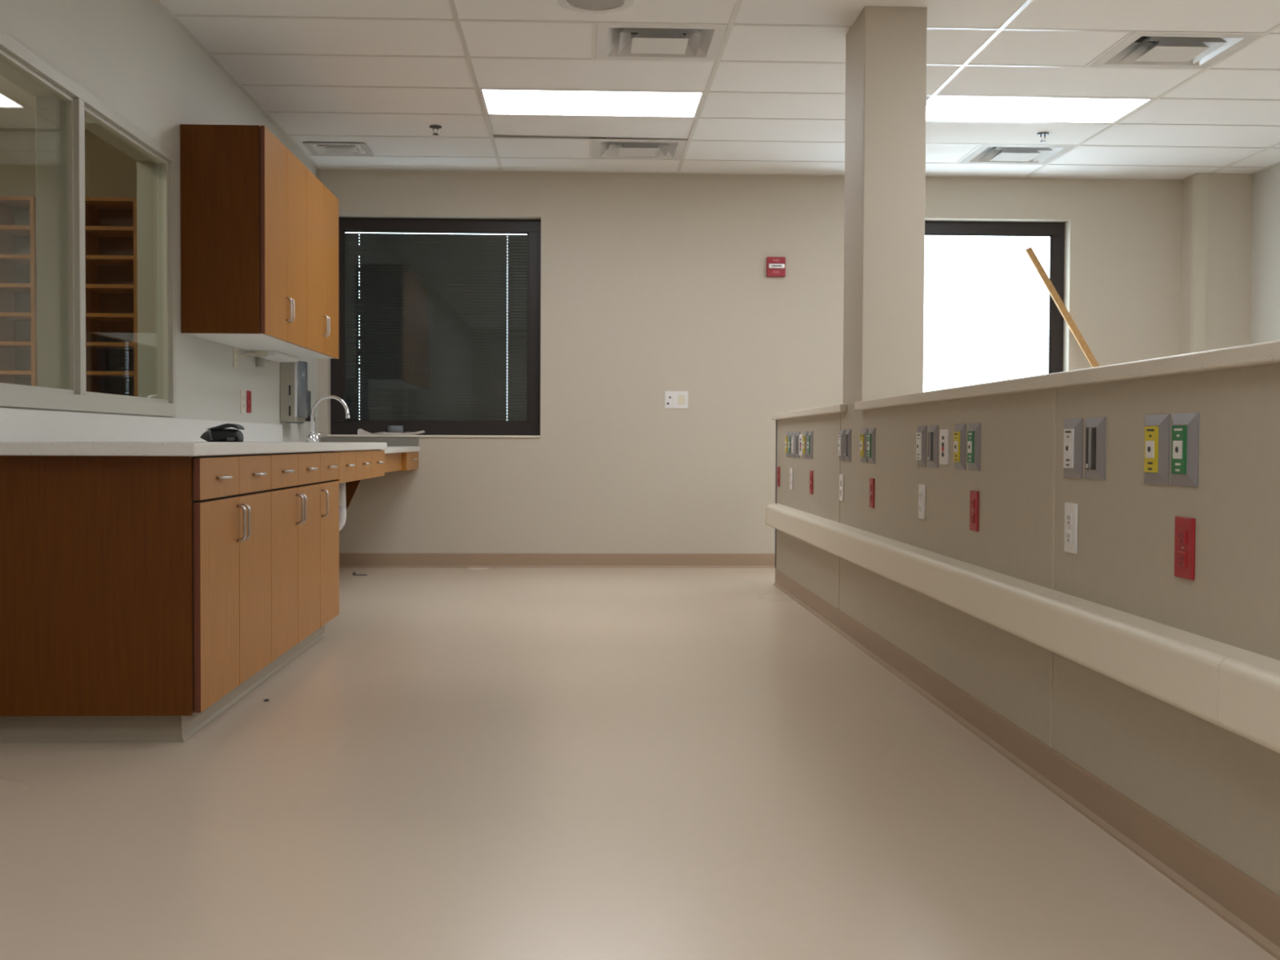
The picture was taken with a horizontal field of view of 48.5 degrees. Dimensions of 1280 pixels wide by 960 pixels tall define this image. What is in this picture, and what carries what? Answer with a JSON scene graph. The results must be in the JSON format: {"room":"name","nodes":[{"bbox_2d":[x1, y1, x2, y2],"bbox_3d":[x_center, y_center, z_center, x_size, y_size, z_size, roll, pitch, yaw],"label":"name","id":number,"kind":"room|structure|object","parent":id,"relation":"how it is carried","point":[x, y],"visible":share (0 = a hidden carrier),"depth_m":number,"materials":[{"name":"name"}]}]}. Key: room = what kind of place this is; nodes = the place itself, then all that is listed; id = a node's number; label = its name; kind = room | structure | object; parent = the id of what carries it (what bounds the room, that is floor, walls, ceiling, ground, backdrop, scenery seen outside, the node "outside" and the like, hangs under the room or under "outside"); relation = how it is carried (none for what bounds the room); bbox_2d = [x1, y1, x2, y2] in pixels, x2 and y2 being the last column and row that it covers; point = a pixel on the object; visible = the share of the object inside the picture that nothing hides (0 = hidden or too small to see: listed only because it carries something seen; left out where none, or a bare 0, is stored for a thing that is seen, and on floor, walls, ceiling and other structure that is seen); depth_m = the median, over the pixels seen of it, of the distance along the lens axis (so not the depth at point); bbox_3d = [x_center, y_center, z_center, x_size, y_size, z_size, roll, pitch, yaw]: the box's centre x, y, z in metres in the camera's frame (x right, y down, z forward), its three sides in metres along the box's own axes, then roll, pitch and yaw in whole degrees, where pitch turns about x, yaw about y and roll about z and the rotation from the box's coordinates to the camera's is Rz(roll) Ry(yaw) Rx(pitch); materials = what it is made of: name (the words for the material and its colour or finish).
{"room":"hospital interior","nodes":[
{"label":"hospital interior","id":0,"kind":"room"},
{"bbox_2d":[0,75,85,128],"bbox_3d":[-3.495,-2.069,5.467,2.652,0.080,6.120,0,2,-2],"label":"ceiling","id":1,"kind":"structure","parent":0,"point":[17,105],"depth_m":7.98,"materials":[{"name":"tile"}]},
{"bbox_2d":[0,128,137,197],"bbox_3d":[-3.551,-0.708,5.502,2.752,2.843,6.320,0,2,-2],"label":"wall","id":2,"kind":"structure","parent":0,"point":[109,171],"depth_m":8.54,"materials":[{"name":"paint"}]},
{"bbox_2d":[0,195,37,386],"bbox_3d":[-3.999,-0.883,8.381,0.955,1.535,0.318,0,2,-2],"label":"shelf","id":3,"kind":"object","parent":2,"relation":"attached to","point":[18,214],"visible":0.46,"depth_m":8.39,"materials":[{"name":"brown wood"}]},
{"bbox_2d":[84,196,137,396],"bbox_3d":[-3.105,-0.880,8.418,0.345,1.535,0.318,0,2,-2],"label":"shelf","id":4,"kind":"object","parent":2,"relation":"attached to","point":[110,222],"visible":0.44,"depth_m":8.51,"materials":[{"name":"brown wood"}]},
{"bbox_2d":[0,0,318,442],"bbox_3d":[-2.007,-0.786,3.043,0.130,3.143,13.487,0,2,-2],"label":"wall","id":5,"kind":"structure","parent":0,"point":[131,55],"depth_m":6.31,"materials":[{"name":"paint"}]},
{"bbox_2d":[0,29,176,417],"bbox_3d":[-2.095,-0.835,5.163,0.154,1.168,2.290,0,2,-2],"label":"window","id":6,"kind":"structure","parent":5,"relation":"in","point":[64,108],"depth_m":5.11,"materials":[{"name":"metal"}]},
{"bbox_2d":[0,408,282,441],"bbox_3d":[-2.064,-0.220,6.229,0.021,0.105,4.615,0,2,-2],"label":"backsplash","id":7,"kind":"structure","parent":5,"relation":"attached to","point":[15,424],"depth_m":5.38,"materials":[{"name":"stone"}]},
{"bbox_2d":[232,346,237,368],"bbox_3d":[-2.119,-0.650,7.439,0.010,0.120,0.078,0,2,-2],"label":"wall outlet","id":8,"kind":"object","parent":5,"relation":"attached to","point":[234,348],"visible":0.83,"depth_m":7.42,"materials":[{"name":"beige plastic"}]},
{"bbox_2d":[240,390,244,413],"bbox_3d":[-2.126,-0.419,7.600,0.010,0.120,0.085,0,2,-2],"label":"wall outlet","id":9,"kind":"object","parent":5,"relation":"attached to","point":[242,392],"visible":1,"depth_m":7.57,"materials":[{"name":"beige plastic"}]},
{"bbox_2d":[180,124,306,347],"bbox_3d":[-1.897,-1.150,6.923,0.406,0.941,0.984,0,2,-2],"label":"upper cabinet","id":10,"kind":"object","parent":5,"relation":"attached to","point":[243,221],"visible":1,"depth_m":6.44,"materials":[{"name":"brown wood"}]},
{"bbox_2d":[246,390,251,413],"bbox_3d":[-2.132,-0.427,7.745,0.010,0.120,0.085,0,2,-2],"label":"wall outlet","id":11,"kind":"object","parent":5,"relation":"attached to","point":[248,393],"visible":1,"depth_m":7.73,"materials":[{"name":"red plastic"}]},
{"bbox_2d":[236,167,338,359],"bbox_3d":[-1.937,-1.176,7.907,0.406,0.941,0.983,0,2,-2],"label":"upper cabinet","id":12,"kind":"object","parent":5,"relation":"attached to","point":[322,205],"visible":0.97,"depth_m":7.86,"materials":[{"name":"brown wood"}]},
{"bbox_2d":[238,350,298,367],"bbox_3d":[-2.062,-0.668,7.881,0.155,0.076,0.892,0,2,-2],"label":"light","id":13,"kind":"object","parent":12,"relation":"attached to","point":[261,355],"visible":1,"depth_m":7.91,"materials":[{"name":"white plastic"}]},
{"bbox_2d":[280,360,307,423],"bbox_3d":[-2.109,-0.538,8.693,0.134,0.378,0.292,0,2,-2],"label":"paper towel dispenser","id":14,"kind":"object","parent":5,"relation":"attached to","point":[293,375],"visible":0.85,"depth_m":8.55,"materials":[{"name":"grey metal"}]},
{"bbox_2d":[305,390,315,421],"bbox_3d":[-2.144,-0.481,9.120,0.100,0.210,0.140,0,2,-2],"label":"soap dispenser","id":15,"kind":"object","parent":5,"relation":"attached to","point":[308,419],"visible":0.29,"depth_m":9.10,"materials":[{"name":"grey plastic"}]},
{"bbox_2d":[320,437,419,453],"bbox_3d":[-1.833,-0.220,8.838,0.698,0.095,1.954,0,2,-2],"label":"countertop","id":16,"kind":"structure","parent":5,"relation":"attached to","point":[394,445],"depth_m":9.79,"materials":[{"name":"stone"}]},
{"bbox_2d":[154,0,1279,179],"bbox_3d":[1.279,-1.946,3.148,6.438,0.005,13.487,0,2,-2],"label":"trim","id":17,"kind":"structure","parent":5,"relation":"attached to","point":[159,2],"depth_m":9.75,"materials":[{"name":"paint"}]},
{"bbox_2d":[0,567,1277,959],"bbox_3d":[-0.124,0.842,3.165,9.220,0.100,13.487,0,2,-2],"label":"floor","id":18,"kind":"structure","parent":0,"point":[467,763],"depth_m":3.34,"materials":[{"name":"laminate"}]},
{"bbox_2d":[0,453,326,742],"bbox_3d":[-1.598,0.315,5.211,0.639,0.831,2.355,0,2,-2],"label":"base cabinet","id":19,"kind":"object","parent":18,"relation":"on","point":[135,591],"visible":0.98,"depth_m":4.04,"materials":[{"name":"brown wood"}]},
{"bbox_2d":[0,408,386,456],"bbox_3d":[-1.706,-0.200,6.244,0.738,0.142,4.615,0,2,-2],"label":"countertop","id":20,"kind":"structure","parent":19,"relation":"on","point":[23,432],"depth_m":4.90,"materials":[{"name":"stone"}]},
{"bbox_2d":[200,423,244,442],"bbox_3d":[-1.667,-0.188,5.659,0.169,0.073,0.117,0,2,-2],"label":"telephone","id":21,"kind":"object","parent":20,"relation":"on","point":[220,433],"visible":1,"depth_m":5.62,"materials":[{"name":"plastic"}]},
{"bbox_2d":[306,395,350,442],"bbox_3d":[-1.746,-0.337,7.767,0.257,0.259,0.204,1,2,39],"label":"faucet","id":22,"kind":"object","parent":20,"relation":"on","point":[312,437],"visible":1,"depth_m":7.77,"materials":[{"name":"silver metal"}]},
{"bbox_3d":[-1.599,-0.116,7.465,0.280,0.156,0.390,0,2,-2],"label":"sink","id":23,"kind":"object","parent":20,"relation":"in","visible":0},
{"bbox_2d":[338,482,346,530],"bbox_3d":[-1.841,0.126,7.497,0.575,0.321,0.066,0,2,-2],"label":"trap","id":24,"kind":"object","parent":23,"relation":"hanging from","point":[342,486],"visible":0.12,"depth_m":7.48,"materials":[{"name":"white plastic"}]},
{"bbox_2d":[265,451,319,662],"bbox_3d":[-1.608,0.308,5.455,0.639,0.831,0.934,0,2,-2],"label":"base cabinet","id":25,"kind":"object","parent":18,"relation":"on","point":[295,493],"visible":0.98,"depth_m":5.41,"materials":[{"name":"brown wood"}]},
{"bbox_2d":[314,451,338,627],"bbox_3d":[-1.637,0.290,6.154,0.639,0.831,0.467,0,2,-2],"label":"base cabinet","id":26,"kind":"object","parent":18,"relation":"on","point":[329,460],"visible":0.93,"depth_m":6.15,"materials":[{"name":"brown wood"}]},
{"bbox_2d":[1025,247,1099,367],"bbox_3d":[3.253,-0.503,9.654,1.391,2.274,0.044,2,2,42],"label":"wooden stick","id":27,"kind":"object","parent":18,"relation":"on","point":[1083,345],"visible":0.36,"depth_m":9.90,"materials":[{"name":"brown wood"}]},
{"bbox_2d":[160,0,1279,178],"bbox_3d":[1.280,-2.146,3.153,6.478,0.400,13.507,0,2,-2],"label":"ceiling","id":28,"kind":"structure","parent":0,"point":[377,74],"depth_m":7.29,"materials":[{"name":"tile"}]},
{"bbox_2d":[302,142,373,156],"bbox_3d":[-1.924,-2.191,9.073,0.388,0.181,0.388,0,2,-2],"label":"ceiling vent","id":29,"kind":"object","parent":28,"relation":"in","point":[331,148],"visible":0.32,"depth_m":9.05,"materials":[{"name":"white metal"}]},
{"bbox_2d":[429,124,441,135],"bbox_3d":[-1.212,-2.074,8.419,0.071,0.049,0.071,0,2,-2],"label":"sprinkler","id":30,"kind":"object","parent":28,"relation":"attached to","point":[433,126],"visible":1,"depth_m":8.41,"materials":[{"name":"grey metal"}]},
{"bbox_2d":[480,89,703,117],"bbox_3d":[-0.265,-2.139,7.846,1.203,0.118,0.594,0,2,-2],"label":"ceiling light","id":31,"kind":"object","parent":28,"relation":"attached to","point":[497,102],"visible":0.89,"depth_m":7.85,"materials":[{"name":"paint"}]},
{"bbox_2d":[556,0,633,13],"bbox_3d":[-0.189,-2.026,5.995,0.324,0.012,0.324,0,2,-2],"label":"ceiling speaker","id":32,"kind":"object","parent":28,"relation":"attached to","point":[580,6],"visible":1,"depth_m":6.06,"materials":[{"name":"white plastic"}]},
{"bbox_2d":[566,0,623,9],"bbox_3d":[-0.189,-2.027,5.995,0.245,0.006,0.245,0,2,-2],"label":"grille","id":33,"kind":"object","parent":32,"relation":"attached to","point":[571,4],"depth_m":6.05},
{"bbox_2d":[591,137,687,159],"bbox_3d":[-0.010,-2.230,9.075,0.588,0.268,0.588,0,2,-2],"label":"ceiling vent","id":34,"kind":"object","parent":28,"relation":"in","point":[602,148],"visible":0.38,"depth_m":9.07,"materials":[{"name":"white metal"}]},
{"bbox_2d":[595,23,728,61],"bbox_3d":[0.090,-2.165,6.639,0.588,0.268,0.588,0,2,-2],"label":"ceiling vent","id":35,"kind":"object","parent":28,"relation":"in","point":[614,41],"visible":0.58,"depth_m":6.64,"materials":[{"name":"white metal"}]},
{"bbox_2d":[958,145,1075,164],"bbox_3d":[2.426,-2.222,9.175,0.588,0.268,0.588,0,2,-2],"label":"ceiling vent","id":36,"kind":"object","parent":28,"relation":"in","point":[984,154],"visible":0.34,"depth_m":9.18,"materials":[{"name":"white metal"}]},
{"bbox_2d":[925,96,1151,123],"bbox_3d":[2.171,-2.130,7.947,1.203,0.118,0.594,0,2,-2],"label":"ceiling light","id":37,"kind":"object","parent":28,"relation":"attached to","point":[964,108],"visible":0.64,"depth_m":7.95,"materials":[{"name":"paint"}]},
{"bbox_2d":[1036,132,1048,142],"bbox_3d":[2.425,-2.061,8.545,0.071,0.049,0.071,0,2,-2],"label":"sprinkler","id":38,"kind":"object","parent":28,"relation":"attached to","point":[1041,134],"visible":1,"depth_m":8.54,"materials":[{"name":"grey metal"}]},
{"bbox_2d":[1088,32,1261,68],"bbox_3d":[2.526,-2.156,6.740,0.588,0.268,0.588,0,2,-2],"label":"ceiling vent","id":39,"kind":"object","parent":28,"relation":"in","point":[1139,50],"visible":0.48,"depth_m":6.74,"materials":[{"name":"white metal"}]},
{"bbox_2d":[317,134,1182,553],"bbox_3d":[1.077,-0.957,10.013,6.868,3.143,0.190,0,2,-2],"label":"wall","id":40,"kind":"structure","parent":0,"point":[652,284],"depth_m":9.89,"materials":[{"name":"paint"}]},
{"bbox_2d":[334,448,384,511],"bbox_3d":[-1.726,0.263,7.126,0.736,0.830,1.479,0,2,-2],"label":"apron","id":41,"kind":"object","parent":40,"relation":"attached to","point":[354,466],"visible":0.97,"depth_m":7.11,"materials":[{"name":"brown wood"}]},
{"bbox_2d":[320,437,418,445],"bbox_3d":[-1.866,-0.265,9.804,0.670,0.058,0.020,0,2,-2],"label":"backsplash","id":42,"kind":"structure","parent":40,"relation":"attached to","point":[390,441],"depth_m":9.80,"materials":[{"name":"grey laminate"}]},
{"bbox_2d":[384,451,418,472],"bbox_3d":[-1.665,-0.111,8.843,0.402,0.121,1.958,0,2,-2],"label":"apron","id":43,"kind":"object","parent":40,"relation":"attached to","point":[402,461],"visible":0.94,"depth_m":9.12,"materials":[{"name":"brown wood"}]},
{"bbox_2d":[327,217,541,437],"bbox_3d":[-1.425,-1.061,9.893,1.466,1.529,0.187,0,2,-2],"label":"window","id":44,"kind":"structure","parent":40,"relation":"in","point":[340,427],"depth_m":9.93,"materials":[{"name":"brown metal"}]},
{"bbox_2d":[357,428,424,435],"bbox_3d":[-1.727,-0.335,9.863,0.450,0.041,0.120,0,2,-2],"label":"rag","id":45,"kind":"object","parent":44,"relation":"on","point":[360,431],"visible":1,"depth_m":9.81,"materials":[{"name":"fabric"}]},
{"bbox_2d":[387,425,403,432],"bbox_3d":[-1.699,-0.354,9.866,0.106,0.047,0.106,0,2,-2],"label":"tape roll","id":46,"kind":"object","parent":45,"relation":"on","point":[391,428],"visible":1,"depth_m":9.82,"materials":[{"name":"beige plastic"}]},
{"bbox_2d":[345,231,527,421],"bbox_3d":[-1.428,-1.070,9.965,1.282,1.335,0.030,0,2,-2],"label":"window pane","id":47,"kind":"object","parent":44,"relation":"attached to","point":[436,321],"visible":1,"depth_m":9.96,"materials":[{"name":"black glass"}]},
{"bbox_2d":[338,552,774,568],"bbox_3d":[0.794,0.565,9.939,6.046,0.100,0.016,0,2,-2],"label":"baseboard","id":48,"kind":"structure","parent":40,"relation":"attached to","point":[345,559],"depth_m":9.88,"materials":[{"name":"plastic"}]},
{"bbox_2d":[664,391,688,408],"bbox_3d":[0.254,-0.558,9.889,0.162,0.120,0.011,0,2,-2],"label":"wall plate","id":49,"kind":"object","parent":40,"relation":"attached to","point":[673,399],"visible":1,"depth_m":9.89,"materials":[{"name":"white plastic"}]},
{"bbox_2d":[766,257,785,276],"bbox_3d":[0.947,-1.484,9.868,0.129,0.134,0.060,0,2,-2],"label":"fire alarm","id":50,"kind":"object","parent":40,"relation":"attached to","point":[775,266],"visible":1,"depth_m":9.86,"materials":[{"name":"red plastic"}]},
{"bbox_2d":[924,221,1064,373],"bbox_3d":[2.282,-1.059,10.046,1.473,1.549,0.187,0,2,-2],"label":"window","id":51,"kind":"structure","parent":40,"relation":"in","point":[1055,230],"depth_m":10.09,"materials":[{"name":"brown metal"}]},
{"bbox_2d":[842,5,927,412],"bbox_3d":[1.081,-0.669,6.328,0.271,2.763,0.452,0,2,-2],"label":"wall column","id":52,"kind":"structure","parent":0,"point":[885,106],"depth_m":6.11,"materials":[{"name":"paint"}]},
{"bbox_2d":[774,362,1279,896],"bbox_3d":[1.186,0.276,3.621,0.276,1.018,10.320,0,2,-2],"label":"wall","id":53,"kind":"structure","parent":0,"point":[1218,787],"depth_m":3.32,"materials":[{"name":"paint"}]},
{"bbox_2d":[777,466,779,486],"bbox_3d":[0.842,-0.021,8.645,0.010,0.122,0.080,0,2,-2],"label":"wall outlet","id":54,"kind":"object","parent":53,"relation":"attached to","point":[778,467],"visible":1,"depth_m":8.62,"materials":[{"name":"red plastic"}]},
{"bbox_2d":[785,431,789,457],"bbox_3d":[0.855,-0.206,8.255,0.018,0.145,0.124,0,2,-2],"label":"outlet","id":55,"kind":"object","parent":53,"relation":"attached to","point":[787,433],"visible":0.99,"depth_m":8.23,"materials":[{"name":"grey plastic"}]},
{"bbox_2d":[788,431,792,457],"bbox_3d":[0.860,-0.202,8.128,0.018,0.145,0.124,0,2,-2],"label":"outlet","id":56,"kind":"object","parent":53,"relation":"attached to","point":[790,433],"visible":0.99,"depth_m":8.10,"materials":[{"name":"grey plastic"}]},
{"bbox_2d":[789,467,793,489],"bbox_3d":[0.864,-0.007,8.111,0.010,0.122,0.080,0,2,-2],"label":"wall outlet","id":57,"kind":"object","parent":53,"relation":"attached to","point":[791,468],"visible":1,"depth_m":8.09,"materials":[{"name":"white plastic"}]},
{"bbox_2d":[791,431,795,457],"bbox_3d":[0.865,-0.199,8.001,0.018,0.145,0.124,0,2,-2],"label":"outlet","id":58,"kind":"object","parent":53,"relation":"attached to","point":[793,433],"visible":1,"depth_m":7.98,"materials":[{"name":"grey plastic"}]},
{"bbox_2d":[795,431,799,457],"bbox_3d":[0.872,-0.196,7.874,0.015,0.145,0.124,0,2,-2],"label":"slide","id":59,"kind":"object","parent":53,"relation":"attached to","point":[797,437],"visible":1,"depth_m":7.84,"materials":[{"name":"grey plastic"}]},
{"bbox_2d":[799,434,803,455],"bbox_3d":[0.879,-0.191,7.754,0.010,0.116,0.100,0,2,-2],"label":"plate","id":60,"kind":"object","parent":53,"relation":"attached to","point":[800,435],"visible":0.98,"depth_m":7.73,"materials":[{"name":"white plastic"}]},
{"bbox_2d":[802,431,808,458],"bbox_3d":[0.881,-0.188,7.600,0.018,0.145,0.124,0,2,-2],"label":"outlet","id":61,"kind":"object","parent":53,"relation":"attached to","point":[806,433],"visible":0.99,"depth_m":7.57,"materials":[{"name":"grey plastic"}]},
{"bbox_2d":[771,404,846,419],"bbox_3d":[1.026,-0.357,7.601,0.334,0.035,2.318,0,2,-2],"label":"cap","id":62,"kind":"object","parent":53,"relation":"on","point":[838,408],"visible":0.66,"depth_m":7.22,"materials":[{"name":"stone"}]},
{"bbox_2d":[807,431,813,458],"bbox_3d":[0.888,-0.184,7.446,0.018,0.145,0.124,0,2,-2],"label":"outlet","id":63,"kind":"object","parent":53,"relation":"attached to","point":[810,437],"visible":1,"depth_m":7.41,"materials":[{"name":"grey plastic"}]},
{"bbox_2d":[809,470,813,493],"bbox_3d":[0.893,0.012,7.409,0.010,0.122,0.080,0,2,-2],"label":"wall outlet","id":64,"kind":"object","parent":53,"relation":"attached to","point":[811,471],"visible":1,"depth_m":7.39,"materials":[{"name":"red plastic"}]},
{"bbox_2d":[838,429,844,461],"bbox_3d":[0.925,-0.160,6.544,0.018,0.145,0.126,0,2,-2],"label":"outlet","id":65,"kind":"object","parent":53,"relation":"attached to","point":[842,432],"visible":1,"depth_m":6.51,"materials":[{"name":"grey plastic"}]},
{"bbox_2d":[839,474,844,501],"bbox_3d":[0.928,0.035,6.545,0.010,0.122,0.080,0,2,-2],"label":"wall outlet","id":66,"kind":"object","parent":53,"relation":"attached to","point":[841,476],"visible":1,"depth_m":6.52,"materials":[{"name":"white plastic"}]},
{"bbox_2d":[844,429,851,462],"bbox_3d":[0.933,-0.156,6.395,0.015,0.145,0.126,0,2,-2],"label":"slide","id":67,"kind":"object","parent":53,"relation":"attached to","point":[847,454],"visible":1,"depth_m":6.36,"materials":[{"name":"grey plastic"}]},
{"bbox_2d":[859,428,867,462],"bbox_3d":[0.946,-0.146,6.027,0.018,0.145,0.126,0,2,-2],"label":"outlet","id":68,"kind":"object","parent":53,"relation":"attached to","point":[863,451],"visible":0.99,"depth_m":6.00,"materials":[{"name":"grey plastic"}]},
{"bbox_2d":[866,427,875,463],"bbox_3d":[0.953,-0.142,5.877,0.018,0.145,0.126,0,2,-2],"label":"outlet","id":69,"kind":"object","parent":53,"relation":"attached to","point":[871,434],"visible":1,"depth_m":5.84,"materials":[{"name":"grey plastic"}]},
{"bbox_2d":[869,477,875,507],"bbox_3d":[0.956,0.053,5.864,0.010,0.122,0.080,0,2,-2],"label":"wall outlet","id":70,"kind":"object","parent":53,"relation":"attached to","point":[872,481],"visible":1,"depth_m":5.84,"materials":[{"name":"red plastic"}]},
{"bbox_2d":[915,425,927,466],"bbox_3d":[0.988,-0.119,5.010,0.018,0.145,0.126,0,2,-2],"label":"outlet","id":71,"kind":"object","parent":53,"relation":"attached to","point":[922,434],"visible":1,"depth_m":4.98,"materials":[{"name":"grey plastic"}]},
{"bbox_2d":[918,484,925,519],"bbox_3d":[0.992,0.076,5.001,0.010,0.122,0.080,0,2,-2],"label":"wall outlet","id":72,"kind":"object","parent":53,"relation":"attached to","point":[922,488],"visible":1,"depth_m":4.99,"materials":[{"name":"white plastic"}]},
{"bbox_2d":[919,491,922,499],"bbox_3d":[0.989,0.054,5.000,0.004,0.029,0.034,0,2,-2],"label":"socket","id":73,"kind":"object","parent":72,"relation":"attached to","point":[920,492],"depth_m":4.99,"materials":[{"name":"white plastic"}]},
{"bbox_2d":[919,503,922,511],"bbox_3d":[0.989,0.099,5.001,0.004,0.029,0.034,0,2,-2],"label":"socket","id":74,"kind":"object","parent":72,"relation":"attached to","point":[920,504],"depth_m":4.99,"materials":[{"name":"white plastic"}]},
{"bbox_2d":[928,425,938,467],"bbox_3d":[0.997,-0.115,4.849,0.015,0.145,0.126,0,2,-2],"label":"slide","id":75,"kind":"object","parent":53,"relation":"attached to","point":[933,430],"visible":1,"depth_m":4.82,"materials":[{"name":"grey plastic"}]},
{"bbox_2d":[939,429,949,464],"bbox_3d":[1.005,-0.109,4.696,0.010,0.116,0.100,0,2,-2],"label":"plate","id":76,"kind":"object","parent":53,"relation":"attached to","point":[944,433],"visible":1,"depth_m":4.68,"materials":[{"name":"white plastic"}]},
{"bbox_2d":[953,423,966,470],"bbox_3d":[1.009,-0.105,4.504,0.018,0.145,0.126,0,2,-2],"label":"outlet","id":77,"kind":"object","parent":53,"relation":"attached to","point":[960,433],"visible":1,"depth_m":4.47,"materials":[{"name":"grey plastic"}]},
{"bbox_2d":[967,422,981,471],"bbox_3d":[1.016,-0.101,4.343,0.018,0.145,0.126,0,2,-2],"label":"outlet","id":78,"kind":"object","parent":53,"relation":"attached to","point":[974,431],"visible":1,"depth_m":4.31,"materials":[{"name":"grey plastic"}]},
{"bbox_2d":[969,490,978,531],"bbox_3d":[1.019,0.094,4.336,0.010,0.122,0.080,0,2,-2],"label":"wall outlet","id":79,"kind":"object","parent":53,"relation":"attached to","point":[974,495],"visible":1,"depth_m":4.32,"materials":[{"name":"red plastic"}]},
{"bbox_2d":[970,498,974,508],"bbox_3d":[1.017,0.072,4.335,0.004,0.029,0.034,0,2,-2],"label":"socket","id":80,"kind":"object","parent":79,"relation":"attached to","point":[972,500],"depth_m":4.33,"materials":[{"name":"red plastic"}]},
{"bbox_2d":[970,512,974,523],"bbox_3d":[1.016,0.116,4.336,0.004,0.029,0.034,0,2,-2],"label":"socket","id":81,"kind":"object","parent":79,"relation":"attached to","point":[972,514],"depth_m":4.33,"materials":[{"name":"red plastic"}]},
{"bbox_2d":[764,503,1262,727],"bbox_3d":[0.932,0.292,5.583,0.081,0.135,6.160,0,2,-2],"label":"rail","id":82,"kind":"object","parent":53,"relation":"attached to","point":[1175,667],"visible":0.97,"depth_m":3.41,"materials":[{"name":"plastic"}]},
{"bbox_2d":[773,568,1279,959],"bbox_3d":[1.044,0.735,3.621,0.016,0.100,10.308,0,2,-2],"label":"baseboard","id":83,"kind":"structure","parent":53,"relation":"attached to","point":[1242,902],"depth_m":3.31,"materials":[{"name":"plastic"}]},
{"bbox_2d":[854,340,1279,409],"bbox_3d":[1.246,-0.215,2.281,0.334,0.035,7.665,0,2,-2],"label":"cap","id":84,"kind":"object","parent":53,"relation":"on","point":[1264,353],"visible":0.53,"depth_m":3.14,"materials":[{"name":"stone"}]},
{"bbox_2d":[1064,502,1078,554],"bbox_3d":[1.055,0.117,3.478,0.010,0.122,0.080,0,2,-2],"label":"wall outlet","id":85,"kind":"object","parent":53,"relation":"attached to","point":[1071,509],"visible":1,"depth_m":3.46,"materials":[{"name":"white plastic"}]},
{"bbox_2d":[1066,530,1071,542],"bbox_3d":[1.052,0.139,3.478,0.004,0.029,0.034,0,2,-2],"label":"socket","id":86,"kind":"object","parent":85,"relation":"attached to","point":[1068,533],"depth_m":3.47,"materials":[{"name":"white plastic"}]},
{"bbox_2d":[1066,512,1072,524],"bbox_3d":[1.052,0.095,3.477,0.004,0.029,0.034,0,2,-2],"label":"socket","id":87,"kind":"object","parent":85,"relation":"attached to","point":[1068,515],"depth_m":3.47,"materials":[{"name":"white plastic"}]},
{"bbox_2d":[1063,417,1083,478],"bbox_3d":[1.052,-0.078,3.469,0.018,0.145,0.126,0,2,-2],"label":"outlet","id":88,"kind":"object","parent":53,"relation":"attached to","point":[1073,428],"visible":1,"depth_m":3.44,"materials":[{"name":"grey plastic"}]},
{"bbox_2d":[1084,417,1106,479],"bbox_3d":[1.060,-0.074,3.322,0.015,0.145,0.126,0,2,-2],"label":"slide","id":89,"kind":"object","parent":53,"relation":"attached to","point":[1095,428],"visible":1,"depth_m":3.29,"materials":[{"name":"grey plastic"}]},
{"bbox_2d":[1143,413,1170,484],"bbox_3d":[1.072,-0.064,2.967,0.018,0.145,0.126,0,2,-2],"label":"outlet","id":90,"kind":"object","parent":53,"relation":"attached to","point":[1157,427],"visible":1,"depth_m":2.94,"materials":[{"name":"grey plastic"}]},
{"bbox_2d":[1173,515,1195,580],"bbox_3d":[1.082,0.135,2.824,0.010,0.122,0.084,0,2,-2],"label":"wall outlet","id":91,"kind":"object","parent":53,"relation":"attached to","point":[1184,527],"visible":1,"depth_m":2.81,"materials":[{"name":"red plastic"}]},
{"bbox_2d":[1177,551,1186,566],"bbox_3d":[1.079,0.157,2.824,0.004,0.029,0.034,0,2,-2],"label":"socket","id":92,"kind":"object","parent":91,"relation":"attached to","point":[1181,554],"depth_m":2.82,"materials":[{"name":"red plastic"}]},
{"bbox_2d":[1177,528,1186,544],"bbox_3d":[1.079,0.113,2.823,0.004,0.029,0.034,0,2,-2],"label":"socket","id":93,"kind":"object","parent":91,"relation":"attached to","point":[1182,533],"depth_m":2.82,"materials":[{"name":"red plastic"}]},
{"bbox_2d":[1170,413,1199,487],"bbox_3d":[1.078,-0.060,2.829,0.018,0.145,0.126,0,2,-2],"label":"outlet","id":94,"kind":"object","parent":53,"relation":"attached to","point":[1184,435],"visible":1,"depth_m":2.80,"materials":[{"name":"grey plastic"}]},
{"bbox_2d":[1217,655,1279,753],"bbox_3d":[1.143,0.429,0.483,0.079,0.131,4.048,0,2,-2],"label":"rail","id":95,"kind":"object","parent":53,"relation":"attached to","point":[1249,697],"visible":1,"depth_m":2.39,"materials":[{"name":"plastic"}]},
{"bbox_2d":[1180,173,1253,354],"bbox_3d":[4.017,-0.752,9.925,0.398,2.763,0.239,0,2,-2],"label":"wall","id":96,"kind":"structure","parent":0,"point":[1217,214],"depth_m":9.79,"materials":[{"name":"paint"}]},
{"bbox_2d":[1250,164,1279,344],"bbox_3d":[4.565,-0.763,3.315,0.150,3.143,13.487,0,2,-2],"label":"wall","id":97,"kind":"structure","parent":0,"point":[1265,255],"depth_m":9.60,"materials":[{"name":"paint"}]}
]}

